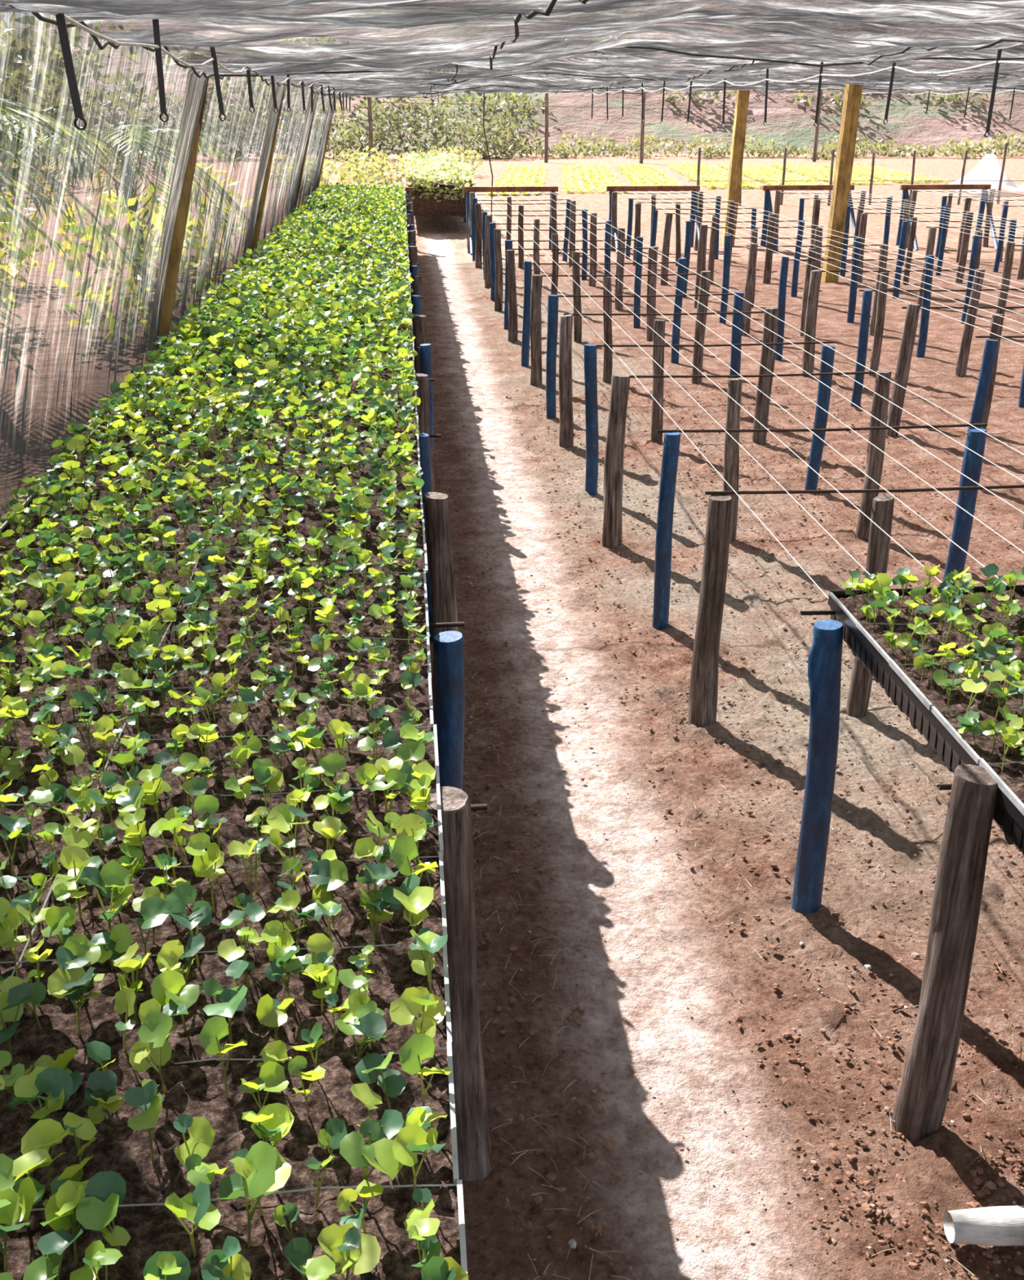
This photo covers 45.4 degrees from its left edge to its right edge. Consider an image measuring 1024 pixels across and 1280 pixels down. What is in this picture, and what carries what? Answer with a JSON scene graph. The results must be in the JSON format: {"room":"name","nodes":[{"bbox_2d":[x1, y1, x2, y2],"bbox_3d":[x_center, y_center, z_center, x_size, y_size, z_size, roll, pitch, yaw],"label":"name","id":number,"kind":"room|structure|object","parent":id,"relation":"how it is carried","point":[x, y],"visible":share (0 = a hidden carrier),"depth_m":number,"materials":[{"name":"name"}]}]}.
{"room":"plant nursery","nodes":[
{"label":"plant nursery","id":0,"kind":"room"},
{"bbox_2d":[0,12,337,524],"bbox_3d":[-1.870,-2.740,8.368,0.541,2.164,20.785,-2,24,-4],"label":"wall","id":1,"kind":"structure","parent":0,"point":[65,377],"depth_m":4.33,"materials":[{"name":"grey fabric"}]},
{"bbox_2d":[0,152,1023,1279],"bbox_3d":[3.296,-20.753,52.555,176.000,0.078,140.000,-2,24,-4],"label":"ground","id":2,"kind":"structure","parent":0,"point":[641,1033],"depth_m":3.71,"materials":[{"name":"brown soil"}]},
{"bbox_2d":[0,178,61,364],"bbox_3d":[-3.468,-1.497,6.037,2.617,1.847,2.627,-2,24,-4],"label":"shrub","id":3,"kind":"object","parent":2,"relation":"on","point":[24,183],"visible":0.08,"depth_m":5.97,"materials":[{"name":"green plant"}]},
{"bbox_2d":[0,12,145,174],"bbox_3d":[-13.778,-9.947,19.856,6.654,6.593,54.514,-2,24,-4],"label":"tree","id":4,"kind":"object","parent":2,"relation":"on","point":[38,40],"visible":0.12,"depth_m":39.05,"materials":[{"name":"green plant"}]},
{"bbox_2d":[0,98,156,285],"bbox_3d":[-3.938,-2.732,8.614,2.861,2.059,2.899,-2,24,-4],"label":"palm tree","id":5,"kind":"object","parent":2,"relation":"on","point":[36,118],"visible":0.14,"depth_m":8.49,"materials":[{"name":"green plant"}]},
{"bbox_2d":[0,161,250,332],"bbox_3d":[-4.514,-2.757,9.618,3.941,1.525,14.344,-2,24,-4],"label":"shrubs","id":6,"kind":"object","parent":2,"relation":"on","point":[160,215],"visible":0.09,"depth_m":11.19,"materials":[{"name":"green plant"}]},
{"bbox_2d":[18,122,243,297],"bbox_3d":[-3.926,-4.354,12.644,2.496,1.826,2.485,-2,24,-4],"label":"palm tree","id":7,"kind":"object","parent":2,"relation":"on","point":[131,140],"visible":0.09,"depth_m":12.31,"materials":[{"name":"green plant"}]},
{"bbox_2d":[157,67,208,354],"bbox_3d":[-1.741,-1.747,6.149,0.654,2.171,0.100,-2,24,-4],"label":"timber post","id":8,"kind":"object","parent":2,"relation":"on","point":[176,248],"visible":0.29,"depth_m":6.00,"materials":[{"name":"brown wood"}]},
{"bbox_2d":[0,181,492,1279],"bbox_3d":[-1.310,-2.475,9.299,1.380,1.057,18.525,-2,24,-4],"label":"bench","id":9,"kind":"object","parent":2,"relation":"on","point":[240,1029],"visible":1,"depth_m":2.06,"materials":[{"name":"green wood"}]},
{"bbox_2d":[249,82,285,259],"bbox_3d":[-2.090,-3.406,9.970,0.654,2.171,0.100,-2,24,-4],"label":"timber post","id":10,"kind":"object","parent":2,"relation":"on","point":[264,192],"visible":0.24,"depth_m":9.84,"materials":[{"name":"brown wood"}]},
{"bbox_2d":[295,88,317,208],"bbox_3d":[-2.439,-5.064,13.792,0.654,2.171,0.100,-2,24,-4],"label":"timber post","id":11,"kind":"object","parent":2,"relation":"on","point":[304,134],"visible":0.24,"depth_m":13.57,"materials":[{"name":"brown wood"}]},
{"bbox_2d":[317,97,336,190],"bbox_3d":[-2.796,-6.760,17.700,0.654,2.171,0.100,-2,24,-4],"label":"timber post","id":12,"kind":"object","parent":2,"relation":"on","point":[329,129],"visible":0.23,"depth_m":17.54,"materials":[{"name":"brown wood"}]},
{"bbox_2d":[269,146,483,187],"bbox_3d":[-4.156,-12.810,33.246,4.423,1.035,12.163,6,24,13],"label":"shrubs","id":13,"kind":"object","parent":2,"relation":"on","point":[357,175],"visible":0.42,"depth_m":31.02,"materials":[{"name":"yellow plant"}]},
{"bbox_2d":[403,150,476,223],"bbox_3d":[-1.492,-8.784,23.749,1.217,1.126,8.347,-2,24,-4],"label":"bench","id":14,"kind":"object","parent":2,"relation":"on","point":[438,180],"visible":0.98,"depth_m":20.10,"materials":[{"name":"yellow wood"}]},
{"bbox_2d":[38,77,1023,160],"bbox_3d":[10.213,-21.669,50.983,60.246,3.387,7.693,-2,24,-4],"label":"hedge","id":15,"kind":"object","parent":2,"relation":"on","point":[515,146],"visible":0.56,"depth_m":50.52,"materials":[{"name":"green plant"}]},
{"bbox_2d":[367,88,1023,163],"bbox_3d":[9.025,-19.513,45.678,29.580,3.351,5.042,-6,24,-13],"label":"fence posts","id":16,"kind":"object","parent":2,"relation":"on","point":[369,99],"visible":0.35,"depth_m":45.81,"materials":[{"name":"brown wood"}]},
{"bbox_2d":[485,163,947,195],"bbox_3d":[5.945,-13.853,36.516,14.544,0.142,15.501,-2,24,-4],"label":"bed","id":17,"kind":"object","parent":2,"relation":"on","point":[752,171],"visible":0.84,"depth_m":36.14,"materials":[{"name":"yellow plant"}]},
{"bbox_2d":[433,385,1023,1279],"bbox_3d":[1.149,-0.260,5.334,2.894,0.025,8.046,-2,24,-4],"label":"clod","id":18,"kind":"object","parent":2,"relation":"on","point":[834,1158],"visible":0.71,"depth_m":2.80,"materials":[{"name":"brown soil"}]},
{"bbox_2d":[721,89,750,246],"bbox_3d":[3.298,-6.942,18.073,0.236,2.192,0.150,-2,24,-4],"label":"timber post","id":19,"kind":"object","parent":2,"relation":"on","point":[738,143],"visible":0.67,"depth_m":17.93,"materials":[{"name":"brown wood"}]},
{"bbox_2d":[463,186,1023,1141],"bbox_3d":[0.751,-2.524,9.452,1.380,1.026,18.559,-2,24,-4],"label":"frame","id":20,"kind":"object","parent":2,"relation":"on","point":[950,655],"visible":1,"depth_m":3.06,"materials":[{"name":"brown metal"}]},
{"bbox_2d":[827,584,1023,856],"bbox_3d":[1.425,0.372,1.958,1.129,0.103,2.355,-2,24,-4],"label":"tray","id":21,"kind":"object","parent":20,"relation":"on","point":[910,686],"depth_m":2.55,"materials":[{"name":"black plastic"}]},
{"bbox_2d":[463,648,1023,1279],"bbox_3d":[0.843,0.681,3.152,1.906,0.010,3.237,-2,24,-4],"label":"litter","id":22,"kind":"object","parent":2,"relation":"on","point":[602,1252],"visible":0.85,"depth_m":2.90,"materials":[{"name":"brown plant"}]},
{"bbox_2d":[606,185,1023,528],"bbox_3d":[2.837,-2.547,9.633,1.380,0.924,18.559,-2,24,-4],"label":"frame","id":23,"kind":"object","parent":2,"relation":"on","point":[984,392],"visible":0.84,"depth_m":10.02,"materials":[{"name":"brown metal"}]},
{"bbox_2d":[821,84,862,282],"bbox_3d":[3.830,-5.275,14.231,0.217,2.190,0.150,-2,24,-4],"label":"timber post","id":24,"kind":"object","parent":2,"relation":"on","point":[853,92],"visible":0.82,"depth_m":14.14,"materials":[{"name":"brown wood"}]},
{"bbox_2d":[688,142,1023,205],"bbox_3d":[15.673,-10.163,26.722,24.005,1.290,0.368,-2,24,-4],"label":"fence","id":25,"kind":"object","parent":2,"relation":"on","point":[699,157],"visible":0.75,"depth_m":26.05,"materials":[{"name":"brown wood"}]},
{"bbox_2d":[760,184,1023,332],"bbox_3d":[5.145,-2.624,9.809,1.376,0.924,18.556,-2,24,-4],"label":"frame","id":26,"kind":"object","parent":2,"relation":"on","point":[860,227],"visible":0.9,"depth_m":14.40,"materials":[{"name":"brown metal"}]},
{"bbox_2d":[896,184,1023,279],"bbox_3d":[7.234,-2.694,9.970,1.388,0.924,18.558,-2,24,-4],"label":"frame","id":27,"kind":"object","parent":2,"relation":"on","point":[986,199],"visible":0.83,"depth_m":18.00,"materials":[{"name":"brown wood"}]},
{"bbox_2d":[943,1205,1023,1245],"bbox_3d":[1.327,1.045,2.226,1.088,0.074,0.084,-1,23,-2],"label":"pipe","id":28,"kind":"object","parent":2,"relation":"on","point":[1004,1225],"visible":1,"depth_m":2.18,"materials":[{"name":"white plastic"}]},
{"bbox_2d":[949,154,1023,193],"bbox_3d":[11.661,-11.448,30.009,1.400,0.864,2.400,-2,24,-4],"label":"tent","id":29,"kind":"object","parent":2,"relation":"on","point":[989,167],"visible":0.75,"depth_m":29.58,"materials":[{"name":"white fabric"}]},
{"bbox_2d":[0,0,1023,97],"bbox_3d":[4.664,-3.636,7.755,12.454,0.245,22.285,-2,24,-4],"label":"ceiling","id":30,"kind":"structure","parent":0,"point":[418,39],"depth_m":4.34,"materials":[{"name":"grey fabric"}]},
{"bbox_2d":[50,13,352,130],"bbox_3d":[-1.429,-3.822,8.562,0.067,0.291,17.822,-2,24,-4],"label":"straps","id":31,"kind":"object","parent":30,"relation":"hanging from","point":[61,19],"visible":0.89,"depth_m":3.33,"materials":[{"name":"black fabric"}]},
{"bbox_2d":[483,93,493,214],"bbox_3d":[-0.422,-8.558,21.605,0.172,2.301,0.023,-2,24,-4],"label":"hanging cord","id":32,"kind":"object","parent":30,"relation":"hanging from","point":[484,93],"visible":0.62,"depth_m":21.53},
{"bbox_2d":[31,0,1023,97],"bbox_3d":[4.532,-3.789,8.173,12.265,0.205,21.196,-2,24,-4],"label":"cords","id":33,"kind":"object","parent":30,"relation":"attached to","point":[549,8],"visible":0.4,"depth_m":5.93,"materials":[{"name":"fabric"}]},
{"bbox_2d":[583,48,1023,137],"bbox_3d":[1.878,-3.585,8.041,0.066,0.470,20.591,-2,24,-4],"label":"straps","id":34,"kind":"object","parent":30,"relation":"hanging from","point":[998,61],"visible":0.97,"depth_m":7.56,"materials":[{"name":"black fabric"}]},
{"bbox_2d":[903,87,1023,120],"bbox_3d":[6.190,-4.181,9.464,0.069,0.434,16.903,-2,24,-4],"label":"straps","id":35,"kind":"object","parent":30,"relation":"hanging from","point":[1014,90],"visible":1,"depth_m":15.20,"materials":[{"name":"black fabric"}]},
{"label":"outside","id":36,"kind":"structure","parent":0,"visible":0},
{"bbox_2d":[0,11,1023,155],"bbox_3d":[12.290,-40.965,83.439,220.000,12.721,67.000,-2,24,-4],"label":"bank","id":37,"kind":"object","parent":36,"point":[909,125],"visible":0.07,"depth_m":59.76,"materials":[{"name":"brown soil"}]},
{"bbox_2d":[33,39,988,115],"bbox_3d":[9.076,-28.839,62.378,93.683,4.736,11.144,-2,24,-4],"label":"shrub","id":38,"kind":"object","parent":37,"relation":"on","point":[957,98],"visible":0.12,"depth_m":60.42,"materials":[{"name":"green plant"}]}
]}

